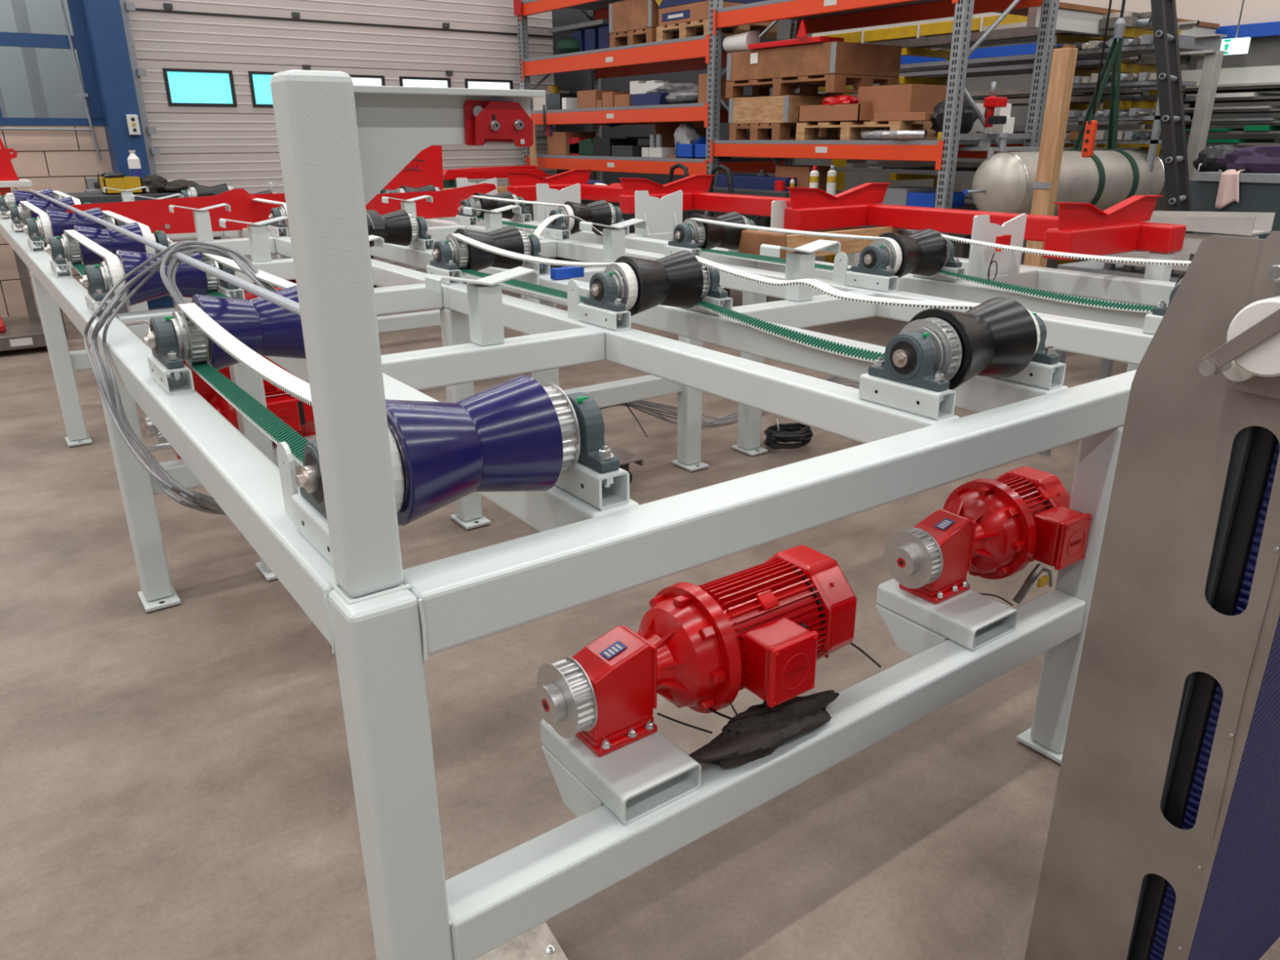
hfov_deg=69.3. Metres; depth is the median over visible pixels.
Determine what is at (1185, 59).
tube
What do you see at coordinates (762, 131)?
pallet
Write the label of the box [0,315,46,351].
truck
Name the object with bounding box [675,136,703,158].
bin
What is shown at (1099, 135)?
bar
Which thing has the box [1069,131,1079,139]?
bar
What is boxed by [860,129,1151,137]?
tube
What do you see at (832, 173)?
bottle
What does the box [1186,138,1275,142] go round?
sheet
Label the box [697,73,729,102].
carton
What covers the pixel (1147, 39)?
bar
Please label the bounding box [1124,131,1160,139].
bar
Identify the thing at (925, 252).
roller
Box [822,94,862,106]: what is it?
rag
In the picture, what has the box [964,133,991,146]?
carton
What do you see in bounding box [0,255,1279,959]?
floor
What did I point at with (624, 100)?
carton
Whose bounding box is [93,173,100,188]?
bench vise
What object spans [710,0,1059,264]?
rack
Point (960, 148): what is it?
shelf
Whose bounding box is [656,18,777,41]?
pallet
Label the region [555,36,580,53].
bag
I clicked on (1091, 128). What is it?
pendant
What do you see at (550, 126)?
print
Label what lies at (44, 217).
belt
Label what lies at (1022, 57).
tube
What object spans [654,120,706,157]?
carton
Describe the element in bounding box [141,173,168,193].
heap
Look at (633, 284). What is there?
belt
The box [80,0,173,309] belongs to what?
column
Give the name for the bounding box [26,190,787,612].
frame
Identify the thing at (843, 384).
cable
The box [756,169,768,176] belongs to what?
spray can
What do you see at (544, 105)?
strap
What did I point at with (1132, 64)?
tube
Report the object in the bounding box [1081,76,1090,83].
bar
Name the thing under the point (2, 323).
hood
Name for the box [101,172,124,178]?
gloves
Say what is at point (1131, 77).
bar
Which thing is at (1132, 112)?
bar
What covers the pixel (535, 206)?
stand leg
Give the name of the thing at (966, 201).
tube
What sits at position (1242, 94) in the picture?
sheet
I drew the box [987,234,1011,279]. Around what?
tag
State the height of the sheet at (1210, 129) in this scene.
0.022 m
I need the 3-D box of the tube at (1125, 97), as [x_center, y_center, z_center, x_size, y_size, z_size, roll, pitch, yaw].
[3.245,-3.827,9.419,0.044,0.044,3.705,-14,25,-33]
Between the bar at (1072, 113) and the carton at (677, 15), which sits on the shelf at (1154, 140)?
the bar at (1072, 113)
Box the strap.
[542,104,546,130]
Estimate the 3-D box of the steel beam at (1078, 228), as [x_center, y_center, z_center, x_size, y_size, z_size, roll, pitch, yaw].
[0.446,-1.843,6.025,0.790,0.232,5.740,-14,25,-33]
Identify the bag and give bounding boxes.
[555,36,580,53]
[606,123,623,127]
[673,123,700,148]
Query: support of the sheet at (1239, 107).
on the plate rack at (1200, 63)
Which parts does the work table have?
leg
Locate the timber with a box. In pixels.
[443,186,507,193]
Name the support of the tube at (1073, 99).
on the rack at (921, 28)
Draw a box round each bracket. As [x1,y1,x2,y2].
[0,137,19,181]
[540,719,701,825]
[875,578,1017,656]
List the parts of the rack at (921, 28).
arm, divider plate, divider plate, arm, arm, arm, divider plate, divider plate, arm, arm, arm, arm, arm, arm, arm, arm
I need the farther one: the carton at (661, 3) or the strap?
the strap
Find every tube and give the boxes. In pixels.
[28,189,300,315]
[748,35,844,49]
[835,167,975,176]
[835,190,972,198]
[846,159,970,163]
[853,163,921,168]
[860,12,1136,43]
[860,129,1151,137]
[861,124,1153,131]
[865,160,979,164]
[868,16,1137,48]
[868,166,977,171]
[873,63,1155,80]
[877,160,981,167]
[896,58,1111,77]
[899,54,1141,76]
[899,61,1034,71]
[900,53,1035,68]
[911,21,1152,48]
[913,55,1142,77]
[920,56,1155,77]
[920,165,977,169]
[922,26,1152,48]
[924,27,1152,48]
[924,59,1034,67]
[930,64,1155,78]
[933,35,1097,49]
[933,132,1024,139]
[937,17,1151,45]
[941,20,1199,48]
[943,28,1190,50]
[943,55,1191,78]
[946,26,1193,49]
[946,65,1155,79]
[964,89,1127,97]
[964,89,1157,97]
[964,198,974,204]
[968,88,1137,96]
[972,63,1133,74]
[972,87,1157,97]
[972,91,1147,105]
[973,95,1101,103]
[979,60,1034,64]
[982,11,1132,31]
[1011,93,1186,106]
[1011,94,1142,104]
[1012,95,1158,104]
[1013,124,1108,129]
[1016,95,1196,106]
[1098,124,1145,129]
[1135,11,1151,18]
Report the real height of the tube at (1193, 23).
0.044 m
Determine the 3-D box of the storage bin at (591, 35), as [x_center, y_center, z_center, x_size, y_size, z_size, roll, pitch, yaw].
[-0.437,-5.242,11.105,0.400,0.280,0.220,-14,25,-33]
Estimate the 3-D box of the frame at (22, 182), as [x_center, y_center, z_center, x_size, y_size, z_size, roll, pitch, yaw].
[-5.958,-2.475,7.784,1.420,0.048,0.500,-14,25,-33]
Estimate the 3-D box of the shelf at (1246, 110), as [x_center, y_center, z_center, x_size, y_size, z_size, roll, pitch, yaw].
[6.269,-3.140,7.830,0.800,0.022,3.700,-14,25,-33]
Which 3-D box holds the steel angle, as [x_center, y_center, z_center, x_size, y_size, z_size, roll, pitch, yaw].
[1.021,-2.619,8.663,0.200,0.180,1.127,-14,25,-33]
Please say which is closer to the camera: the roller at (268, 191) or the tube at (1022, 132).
the roller at (268, 191)
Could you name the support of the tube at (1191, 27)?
on the rack at (921, 28)
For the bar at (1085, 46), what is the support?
on the shelf at (1154, 140)
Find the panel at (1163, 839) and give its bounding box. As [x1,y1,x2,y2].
[1024,231,1279,959]
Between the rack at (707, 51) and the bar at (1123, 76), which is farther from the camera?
the rack at (707, 51)
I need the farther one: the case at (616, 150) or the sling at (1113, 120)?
the case at (616, 150)
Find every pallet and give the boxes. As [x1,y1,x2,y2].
[609,27,703,47]
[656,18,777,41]
[725,74,899,97]
[728,123,840,139]
[795,120,937,140]
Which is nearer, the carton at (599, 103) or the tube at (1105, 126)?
the tube at (1105, 126)
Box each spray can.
[649,133,656,147]
[656,133,662,147]
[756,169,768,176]
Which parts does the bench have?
leg, leg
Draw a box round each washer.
[471,105,482,117]
[488,120,497,131]
[513,119,522,130]
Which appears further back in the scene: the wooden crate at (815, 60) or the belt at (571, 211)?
the wooden crate at (815, 60)
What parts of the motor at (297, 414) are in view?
motor, terminal lid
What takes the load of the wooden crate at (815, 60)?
on the pallet at (834, 84)
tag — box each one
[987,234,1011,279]
[1036,574,1049,587]
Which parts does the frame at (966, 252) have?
leg, leg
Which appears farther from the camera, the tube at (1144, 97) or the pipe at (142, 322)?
the tube at (1144, 97)
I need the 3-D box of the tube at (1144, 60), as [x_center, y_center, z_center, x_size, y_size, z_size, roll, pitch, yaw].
[3.783,-4.010,9.020,0.060,0.060,2.783,-14,25,-33]
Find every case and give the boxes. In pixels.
[568,137,593,155]
[593,137,637,155]
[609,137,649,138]
[611,145,649,156]
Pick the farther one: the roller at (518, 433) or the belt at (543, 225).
the belt at (543, 225)
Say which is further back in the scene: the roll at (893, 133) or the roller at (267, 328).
the roll at (893, 133)
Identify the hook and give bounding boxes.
[1113,0,1125,38]
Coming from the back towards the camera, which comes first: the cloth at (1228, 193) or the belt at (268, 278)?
the cloth at (1228, 193)
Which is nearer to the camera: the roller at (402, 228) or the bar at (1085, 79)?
the roller at (402, 228)
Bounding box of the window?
[0,0,104,125]
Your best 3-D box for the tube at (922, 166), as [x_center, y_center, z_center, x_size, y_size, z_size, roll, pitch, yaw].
[3.869,-3.118,9.383,0.076,0.076,2.476,-14,25,-33]
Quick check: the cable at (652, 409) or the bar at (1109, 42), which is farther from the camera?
the bar at (1109, 42)
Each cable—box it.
[600,404,763,426]
[622,403,765,423]
[626,402,737,422]
[631,401,737,422]
[632,400,737,423]
[636,400,738,420]
[639,400,738,419]
[657,712,712,733]
[708,708,735,720]
[730,703,742,722]
[763,700,767,706]
[826,377,839,381]
[830,378,846,382]
[833,381,859,384]
[842,383,859,386]
[849,642,881,667]
[979,593,1013,606]
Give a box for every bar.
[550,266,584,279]
[1052,44,1060,51]
[1060,42,1068,48]
[1067,42,1083,45]
[1067,110,1085,117]
[1069,111,1083,116]
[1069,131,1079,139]
[1073,75,1087,84]
[1075,44,1087,49]
[1081,42,1088,49]
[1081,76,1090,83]
[1084,109,1109,116]
[1088,40,1107,48]
[1089,73,1111,83]
[1094,111,1109,116]
[1095,130,1119,139]
[1097,41,1109,48]
[1102,74,1111,82]
[1102,110,1109,115]
[1102,131,1107,139]
[1107,38,1118,47]
[1113,109,1128,115]
[1115,73,1133,81]
[1117,130,1134,139]
[1118,111,1128,115]
[1121,38,1130,46]
[1123,39,1137,45]
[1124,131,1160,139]
[1126,73,1138,80]
[1128,108,1155,115]
[1131,133,1141,139]
[1132,36,1141,45]
[1135,111,1155,115]
[1137,71,1154,80]
[1139,133,1161,139]
[1140,34,1154,44]
[1147,109,1155,115]
[1149,72,1156,79]
[1177,34,1195,44]
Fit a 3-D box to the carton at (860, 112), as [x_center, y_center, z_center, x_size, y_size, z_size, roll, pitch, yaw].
[1.815,-3.217,8.087,0.500,0.180,0.698,-14,25,-33]
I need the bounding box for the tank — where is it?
[963,133,1164,215]
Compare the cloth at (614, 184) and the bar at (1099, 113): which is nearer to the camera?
the bar at (1099, 113)
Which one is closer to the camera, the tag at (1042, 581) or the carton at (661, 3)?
the tag at (1042, 581)
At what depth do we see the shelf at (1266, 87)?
8.51 m
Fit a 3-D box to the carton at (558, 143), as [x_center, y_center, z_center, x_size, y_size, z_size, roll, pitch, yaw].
[-0.868,-4.301,11.681,0.453,0.380,0.450,-14,25,-33]
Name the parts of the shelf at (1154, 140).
post, shelf, shelf, shelf, shelf, post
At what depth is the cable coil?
5.30 m
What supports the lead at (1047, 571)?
attached to the motor at (985, 528)
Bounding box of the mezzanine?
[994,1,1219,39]
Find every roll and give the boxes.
[722,31,759,52]
[862,130,877,139]
[868,130,874,139]
[875,129,884,139]
[882,129,891,139]
[889,129,898,139]
[897,129,927,139]
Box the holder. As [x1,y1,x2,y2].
[774,180,784,191]
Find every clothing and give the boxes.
[1192,144,1240,172]
[1215,145,1279,173]
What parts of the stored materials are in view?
crane rail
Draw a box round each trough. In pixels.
[549,18,608,34]
[1096,250,1195,271]
[1142,210,1275,235]
[1177,233,1258,253]
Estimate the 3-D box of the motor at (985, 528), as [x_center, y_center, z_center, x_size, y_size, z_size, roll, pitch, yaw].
[0.910,0.151,2.467,0.607,0.276,0.329,-12,24,-30]
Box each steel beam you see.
[66,188,285,234]
[505,168,1186,260]
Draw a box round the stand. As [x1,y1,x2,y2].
[1038,250,1185,456]
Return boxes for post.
[0,195,39,320]
[1023,44,1078,267]
[1151,0,1193,233]
[1179,33,1226,180]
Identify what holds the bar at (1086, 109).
on the shelf at (1154, 140)
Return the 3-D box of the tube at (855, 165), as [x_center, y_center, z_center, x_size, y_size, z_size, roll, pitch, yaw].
[3.792,-3.306,9.891,0.076,0.076,3.919,-14,25,-33]
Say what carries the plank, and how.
on the work table
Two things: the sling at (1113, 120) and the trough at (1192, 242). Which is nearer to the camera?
the trough at (1192, 242)
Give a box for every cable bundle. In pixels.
[83,240,278,515]
[160,240,259,304]
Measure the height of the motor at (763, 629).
0.276 m
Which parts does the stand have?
leg, leg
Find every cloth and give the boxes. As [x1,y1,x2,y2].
[608,182,622,186]
[688,689,839,768]
[1214,168,1245,208]
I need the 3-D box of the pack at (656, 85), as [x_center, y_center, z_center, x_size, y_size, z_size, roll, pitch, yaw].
[0.276,-4.186,9.903,0.200,0.100,0.160,-14,25,-33]
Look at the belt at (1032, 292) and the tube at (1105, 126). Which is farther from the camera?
the tube at (1105, 126)
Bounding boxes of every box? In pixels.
[125,114,141,134]
[641,147,648,157]
[648,147,655,157]
[655,147,675,157]
[875,186,936,230]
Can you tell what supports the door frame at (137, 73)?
attached to the wall at (573, 82)
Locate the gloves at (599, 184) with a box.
[594,182,607,185]
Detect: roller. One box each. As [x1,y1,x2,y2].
[0,188,66,211]
[6,195,91,224]
[22,207,127,242]
[44,222,172,266]
[79,249,239,306]
[142,284,306,369]
[178,182,236,197]
[249,189,277,194]
[268,203,287,227]
[295,374,619,525]
[366,208,431,247]
[378,189,386,193]
[389,184,444,193]
[430,225,546,275]
[457,191,528,221]
[546,200,624,234]
[582,250,728,315]
[667,211,756,249]
[850,228,961,278]
[867,297,1060,391]
[1151,271,1186,315]
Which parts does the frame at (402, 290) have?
leg, foot plate, leg, saddle post, foot plate, leg, foot plate, saddle post, leg, saddle post, notched plate, leg, foot plate, foot plate, leg, notched plate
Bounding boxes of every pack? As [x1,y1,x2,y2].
[630,80,646,94]
[637,83,645,93]
[645,80,668,92]
[654,82,672,93]
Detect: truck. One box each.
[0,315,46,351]
[667,162,733,297]
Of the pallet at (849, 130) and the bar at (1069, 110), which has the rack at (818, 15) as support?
the pallet at (849, 130)
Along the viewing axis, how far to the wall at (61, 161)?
9.37 m
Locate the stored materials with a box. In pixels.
[766,0,1279,268]
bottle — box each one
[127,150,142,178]
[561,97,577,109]
[789,176,795,186]
[808,165,819,187]
[826,164,836,195]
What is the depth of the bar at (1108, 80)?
7.54 m
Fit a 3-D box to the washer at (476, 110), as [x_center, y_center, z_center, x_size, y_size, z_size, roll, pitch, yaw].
[-0.212,-0.480,1.208,0.015,0.015,0.007,-14,25,-33]
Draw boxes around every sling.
[1066,38,1121,205]
[1102,38,1139,199]
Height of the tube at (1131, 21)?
0.076 m
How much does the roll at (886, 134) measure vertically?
0.070 m
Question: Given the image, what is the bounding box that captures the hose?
[930,97,977,133]
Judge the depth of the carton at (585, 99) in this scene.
10.82 m
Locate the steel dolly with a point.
(624, 457)
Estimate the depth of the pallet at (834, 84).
8.39 m
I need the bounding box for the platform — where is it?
[475,921,568,959]
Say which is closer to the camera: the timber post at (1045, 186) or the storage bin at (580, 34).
the timber post at (1045, 186)
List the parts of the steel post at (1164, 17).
rail, rail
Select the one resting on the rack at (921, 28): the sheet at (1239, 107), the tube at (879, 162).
the tube at (879, 162)
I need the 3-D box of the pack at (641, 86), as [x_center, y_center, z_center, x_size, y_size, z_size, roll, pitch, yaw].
[0.100,-4.274,10.129,0.200,0.110,0.160,-14,25,-33]
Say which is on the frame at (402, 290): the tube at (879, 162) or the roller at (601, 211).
the roller at (601, 211)
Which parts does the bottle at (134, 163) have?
spout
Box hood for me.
[0,315,5,332]
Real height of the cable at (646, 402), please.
0.404 m
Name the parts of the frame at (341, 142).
lug plate, corner post, leg, saddle post, plate, clamp bracket, lug plate, saddle post, lug plate, notched plate, foot plate, leg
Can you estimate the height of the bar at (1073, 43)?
0.058 m
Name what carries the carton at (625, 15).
on the pallet at (646, 35)
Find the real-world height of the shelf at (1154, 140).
2.500 m
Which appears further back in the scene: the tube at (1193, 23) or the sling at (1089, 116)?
the tube at (1193, 23)
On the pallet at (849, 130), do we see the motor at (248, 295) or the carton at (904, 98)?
the carton at (904, 98)
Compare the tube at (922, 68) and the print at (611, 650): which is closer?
the print at (611, 650)
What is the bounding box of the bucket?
[545,93,577,110]
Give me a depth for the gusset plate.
8.37 m
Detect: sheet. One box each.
[1140,128,1244,131]
[1142,117,1279,122]
[1181,65,1279,88]
[1183,106,1279,110]
[1185,81,1279,88]
[1186,92,1279,97]
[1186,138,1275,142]
[1243,124,1279,130]
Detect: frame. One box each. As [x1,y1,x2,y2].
[0,177,581,446]
[0,178,32,187]
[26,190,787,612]
[84,188,128,313]
[88,69,1176,959]
[119,0,175,303]
[720,203,977,302]
[1189,171,1279,239]
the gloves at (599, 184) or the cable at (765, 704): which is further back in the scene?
the gloves at (599, 184)
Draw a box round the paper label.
[750,52,758,63]
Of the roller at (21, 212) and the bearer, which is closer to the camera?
the roller at (21, 212)
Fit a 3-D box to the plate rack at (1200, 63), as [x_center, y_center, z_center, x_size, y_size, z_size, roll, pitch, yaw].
[6.332,-2.489,8.118,0.950,2.400,3.700,-14,25,-33]
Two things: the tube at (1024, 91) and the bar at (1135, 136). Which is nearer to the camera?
the bar at (1135, 136)
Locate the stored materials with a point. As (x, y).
(1260, 21)
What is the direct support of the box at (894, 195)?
on the frame at (966, 252)
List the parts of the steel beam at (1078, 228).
vee plate, vee plate, vee plate, vee plate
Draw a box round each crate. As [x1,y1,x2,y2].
[98,176,143,194]
[716,174,796,191]
[726,40,902,81]
[728,95,828,124]
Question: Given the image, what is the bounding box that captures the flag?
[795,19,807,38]
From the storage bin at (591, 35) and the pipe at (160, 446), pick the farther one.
the storage bin at (591, 35)
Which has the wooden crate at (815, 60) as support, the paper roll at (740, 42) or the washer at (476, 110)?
the paper roll at (740, 42)
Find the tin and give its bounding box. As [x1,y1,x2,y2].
[569,137,591,155]
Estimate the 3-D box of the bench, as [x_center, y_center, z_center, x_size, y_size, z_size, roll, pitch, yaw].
[-4.897,-2.124,8.929,1.600,1.224,0.800,-14,25,-33]
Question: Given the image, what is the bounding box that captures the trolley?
[580,199,619,204]
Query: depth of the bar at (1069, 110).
7.87 m
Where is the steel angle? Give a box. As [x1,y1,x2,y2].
[706,186,790,197]
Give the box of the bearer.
[443,179,456,188]
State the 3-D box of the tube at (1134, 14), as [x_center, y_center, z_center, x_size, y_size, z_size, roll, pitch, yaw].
[3.333,-4.438,9.161,0.060,0.040,3.131,-14,25,-33]
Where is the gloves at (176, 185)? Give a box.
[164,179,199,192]
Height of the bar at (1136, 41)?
0.058 m
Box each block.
[0,187,11,195]
[937,132,942,140]
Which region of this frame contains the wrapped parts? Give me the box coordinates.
[645,83,698,104]
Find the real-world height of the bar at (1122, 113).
0.029 m
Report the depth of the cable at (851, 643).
2.16 m
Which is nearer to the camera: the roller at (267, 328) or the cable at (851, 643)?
the cable at (851, 643)
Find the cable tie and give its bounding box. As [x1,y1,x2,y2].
[625,403,647,437]
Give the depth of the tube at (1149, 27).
9.02 m
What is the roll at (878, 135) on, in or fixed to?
on the rack at (818, 15)
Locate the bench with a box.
[39,191,221,337]
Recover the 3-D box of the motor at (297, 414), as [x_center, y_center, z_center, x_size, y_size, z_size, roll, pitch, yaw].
[-1.636,-0.264,3.744,0.646,0.276,0.330,-13,24,-30]
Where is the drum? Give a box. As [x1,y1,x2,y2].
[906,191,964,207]
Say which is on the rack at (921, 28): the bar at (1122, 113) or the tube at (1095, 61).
the tube at (1095, 61)
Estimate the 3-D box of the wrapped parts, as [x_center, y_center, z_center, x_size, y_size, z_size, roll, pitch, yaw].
[0.406,-4.109,9.895,0.497,0.215,1.032,-14,25,-33]
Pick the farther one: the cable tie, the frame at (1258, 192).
the frame at (1258, 192)
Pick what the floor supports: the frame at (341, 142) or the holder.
the frame at (341, 142)
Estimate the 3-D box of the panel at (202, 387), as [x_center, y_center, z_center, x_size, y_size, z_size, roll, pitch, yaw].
[-1.650,-0.326,3.848,0.560,0.640,0.040,-14,25,-33]
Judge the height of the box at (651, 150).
0.100 m
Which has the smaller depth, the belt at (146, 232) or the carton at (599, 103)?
the belt at (146, 232)
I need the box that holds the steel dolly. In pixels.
[604,441,643,484]
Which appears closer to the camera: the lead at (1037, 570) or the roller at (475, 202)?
the lead at (1037, 570)
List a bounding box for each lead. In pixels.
[1012,563,1044,604]
[1042,568,1052,586]
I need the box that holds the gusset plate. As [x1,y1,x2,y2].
[382,145,443,189]
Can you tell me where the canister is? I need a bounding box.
[533,89,568,111]
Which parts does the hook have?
chain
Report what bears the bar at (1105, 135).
on the shelf at (1154, 140)
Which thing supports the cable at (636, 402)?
hanging from the frame at (402, 290)
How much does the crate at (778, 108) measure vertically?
0.230 m
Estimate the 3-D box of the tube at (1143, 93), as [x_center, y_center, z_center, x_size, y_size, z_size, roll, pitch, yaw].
[3.520,-3.862,9.465,0.076,0.076,3.268,-14,25,-33]
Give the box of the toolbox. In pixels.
[586,179,604,184]
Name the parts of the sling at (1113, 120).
sling leg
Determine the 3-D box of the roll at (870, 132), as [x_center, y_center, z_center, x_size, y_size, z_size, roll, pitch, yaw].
[1.969,-2.821,7.573,0.068,0.070,0.220,-12,23,-28]
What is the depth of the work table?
12.12 m
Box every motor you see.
[144,373,315,455]
[227,280,296,299]
[535,544,857,756]
[884,466,1092,604]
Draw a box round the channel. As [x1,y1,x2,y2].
[365,182,496,218]
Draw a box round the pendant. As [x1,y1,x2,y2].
[1080,0,1111,157]
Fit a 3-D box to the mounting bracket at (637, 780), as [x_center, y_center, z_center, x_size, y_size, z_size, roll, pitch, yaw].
[-0.044,0.587,1.861,0.181,0.153,0.300,-14,25,-33]
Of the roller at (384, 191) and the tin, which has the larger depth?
the tin
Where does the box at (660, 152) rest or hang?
on the rack at (707, 51)
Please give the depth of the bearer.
10.32 m
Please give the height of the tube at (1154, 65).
0.076 m
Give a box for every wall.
[0,125,112,317]
[551,8,764,262]
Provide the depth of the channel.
7.19 m
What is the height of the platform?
0.112 m
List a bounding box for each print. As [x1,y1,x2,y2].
[546,124,550,136]
[549,124,552,136]
[603,644,622,657]
[667,13,683,18]
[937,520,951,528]
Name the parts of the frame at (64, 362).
leg, foot plate, saddle post, leg, saddle post, leg, saddle post, notched plate, leg, notched plate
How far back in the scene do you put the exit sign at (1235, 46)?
8.22 m
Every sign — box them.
[513,0,521,16]
[1219,0,1250,55]
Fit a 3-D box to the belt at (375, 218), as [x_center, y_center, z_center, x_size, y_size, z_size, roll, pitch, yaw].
[-1.444,-1.338,4.948,0.060,0.198,0.300,-14,25,-33]
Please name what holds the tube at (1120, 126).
on the rack at (921, 28)
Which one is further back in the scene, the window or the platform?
the window
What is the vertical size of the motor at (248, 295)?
0.276 m
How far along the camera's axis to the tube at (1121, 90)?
8.86 m
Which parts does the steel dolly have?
deck plate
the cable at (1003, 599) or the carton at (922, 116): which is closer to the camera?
the cable at (1003, 599)
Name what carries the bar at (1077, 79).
on the shelf at (1154, 140)
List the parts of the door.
pane, pane, panel, panel, panel, panel, panel, panel, pane, panel, pane, pane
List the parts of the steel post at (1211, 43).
head plate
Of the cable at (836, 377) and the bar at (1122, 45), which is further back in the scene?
the bar at (1122, 45)
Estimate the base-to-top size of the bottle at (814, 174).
0.300 m
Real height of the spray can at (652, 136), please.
0.140 m
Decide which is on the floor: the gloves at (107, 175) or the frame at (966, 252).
the frame at (966, 252)
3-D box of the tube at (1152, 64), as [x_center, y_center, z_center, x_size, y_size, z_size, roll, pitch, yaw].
[3.583,-4.156,9.416,0.060,0.060,3.359,-14,25,-33]
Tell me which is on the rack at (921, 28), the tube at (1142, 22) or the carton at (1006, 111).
the tube at (1142, 22)
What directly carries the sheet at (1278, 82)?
on the plate rack at (1200, 63)
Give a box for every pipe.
[0,0,102,159]
[124,319,150,331]
[146,443,173,452]
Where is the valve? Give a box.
[983,81,1007,127]
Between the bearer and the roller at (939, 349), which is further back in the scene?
the bearer
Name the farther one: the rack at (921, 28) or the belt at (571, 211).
the rack at (921, 28)
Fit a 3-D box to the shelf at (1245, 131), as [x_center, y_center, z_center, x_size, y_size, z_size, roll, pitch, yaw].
[6.269,-2.966,7.894,0.800,0.022,3.700,-14,25,-33]
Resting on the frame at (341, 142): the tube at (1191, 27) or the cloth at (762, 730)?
the cloth at (762, 730)
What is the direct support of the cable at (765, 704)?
attached to the motor at (763, 629)
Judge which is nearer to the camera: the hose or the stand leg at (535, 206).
the hose
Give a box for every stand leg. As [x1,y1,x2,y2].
[533,200,546,258]
[1126,251,1174,372]
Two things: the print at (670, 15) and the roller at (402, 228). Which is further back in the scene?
the print at (670, 15)
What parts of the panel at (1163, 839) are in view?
guide rail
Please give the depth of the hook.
7.05 m
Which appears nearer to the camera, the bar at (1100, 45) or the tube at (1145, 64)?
the bar at (1100, 45)
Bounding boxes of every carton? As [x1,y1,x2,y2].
[546,124,595,155]
[577,89,620,108]
[596,99,602,107]
[602,91,630,107]
[608,0,658,33]
[613,93,632,106]
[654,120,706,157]
[655,0,767,8]
[658,0,773,26]
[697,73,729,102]
[775,164,830,191]
[798,101,871,122]
[857,84,946,121]
[873,111,933,121]
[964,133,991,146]
[968,118,977,133]
[975,103,986,119]
[976,117,989,133]
[986,117,1014,133]
[994,103,1011,117]
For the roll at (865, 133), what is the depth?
7.67 m
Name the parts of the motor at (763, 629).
motor, terminal lid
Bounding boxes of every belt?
[19,200,52,242]
[52,191,80,204]
[64,229,126,301]
[101,210,155,253]
[179,302,403,513]
[200,253,296,297]
[252,198,288,228]
[365,209,385,229]
[451,233,638,310]
[472,195,574,230]
[533,213,603,238]
[690,217,902,273]
[694,255,1039,362]
[936,234,1191,312]
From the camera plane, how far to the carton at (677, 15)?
9.17 m
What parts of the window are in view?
pane, pane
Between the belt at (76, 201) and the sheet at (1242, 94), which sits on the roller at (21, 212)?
the belt at (76, 201)
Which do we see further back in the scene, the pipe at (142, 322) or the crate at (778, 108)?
the crate at (778, 108)
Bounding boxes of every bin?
[571,30,585,52]
[584,27,599,50]
[598,25,627,48]
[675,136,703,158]
[694,136,731,159]
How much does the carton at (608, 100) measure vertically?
0.163 m
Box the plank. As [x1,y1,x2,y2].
[528,120,537,166]
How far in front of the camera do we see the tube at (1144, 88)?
8.14 m
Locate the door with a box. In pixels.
[126,0,557,273]
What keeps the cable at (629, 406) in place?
hanging from the frame at (402, 290)
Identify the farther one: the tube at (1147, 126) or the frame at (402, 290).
the tube at (1147, 126)
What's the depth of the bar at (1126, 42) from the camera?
7.32 m
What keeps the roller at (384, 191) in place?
on the frame at (64, 362)
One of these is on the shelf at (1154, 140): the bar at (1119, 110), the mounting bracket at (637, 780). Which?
the bar at (1119, 110)
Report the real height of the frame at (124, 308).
1.230 m
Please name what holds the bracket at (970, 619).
attached to the frame at (341, 142)
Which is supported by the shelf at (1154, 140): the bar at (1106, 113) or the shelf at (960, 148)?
the bar at (1106, 113)
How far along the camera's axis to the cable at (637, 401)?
5.71 m
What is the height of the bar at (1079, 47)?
0.032 m
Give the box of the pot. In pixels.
[547,85,559,93]
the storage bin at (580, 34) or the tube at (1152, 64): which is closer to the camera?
the tube at (1152, 64)
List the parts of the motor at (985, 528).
motor, terminal lid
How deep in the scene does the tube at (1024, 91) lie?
8.88 m
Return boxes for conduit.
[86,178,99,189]
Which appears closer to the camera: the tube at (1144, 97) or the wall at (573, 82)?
the tube at (1144, 97)
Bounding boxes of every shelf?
[958,146,1039,151]
[1022,24,1203,303]
[1137,120,1279,124]
[1142,84,1279,94]
[1160,142,1279,145]
[1183,95,1279,103]
[1183,107,1279,114]
[1185,130,1279,133]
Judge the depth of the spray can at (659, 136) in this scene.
10.02 m
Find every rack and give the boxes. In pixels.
[516,0,802,299]
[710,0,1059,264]
[802,12,1181,294]
[1137,60,1279,185]
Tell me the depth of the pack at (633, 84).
10.17 m
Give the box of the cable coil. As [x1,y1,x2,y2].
[764,418,813,448]

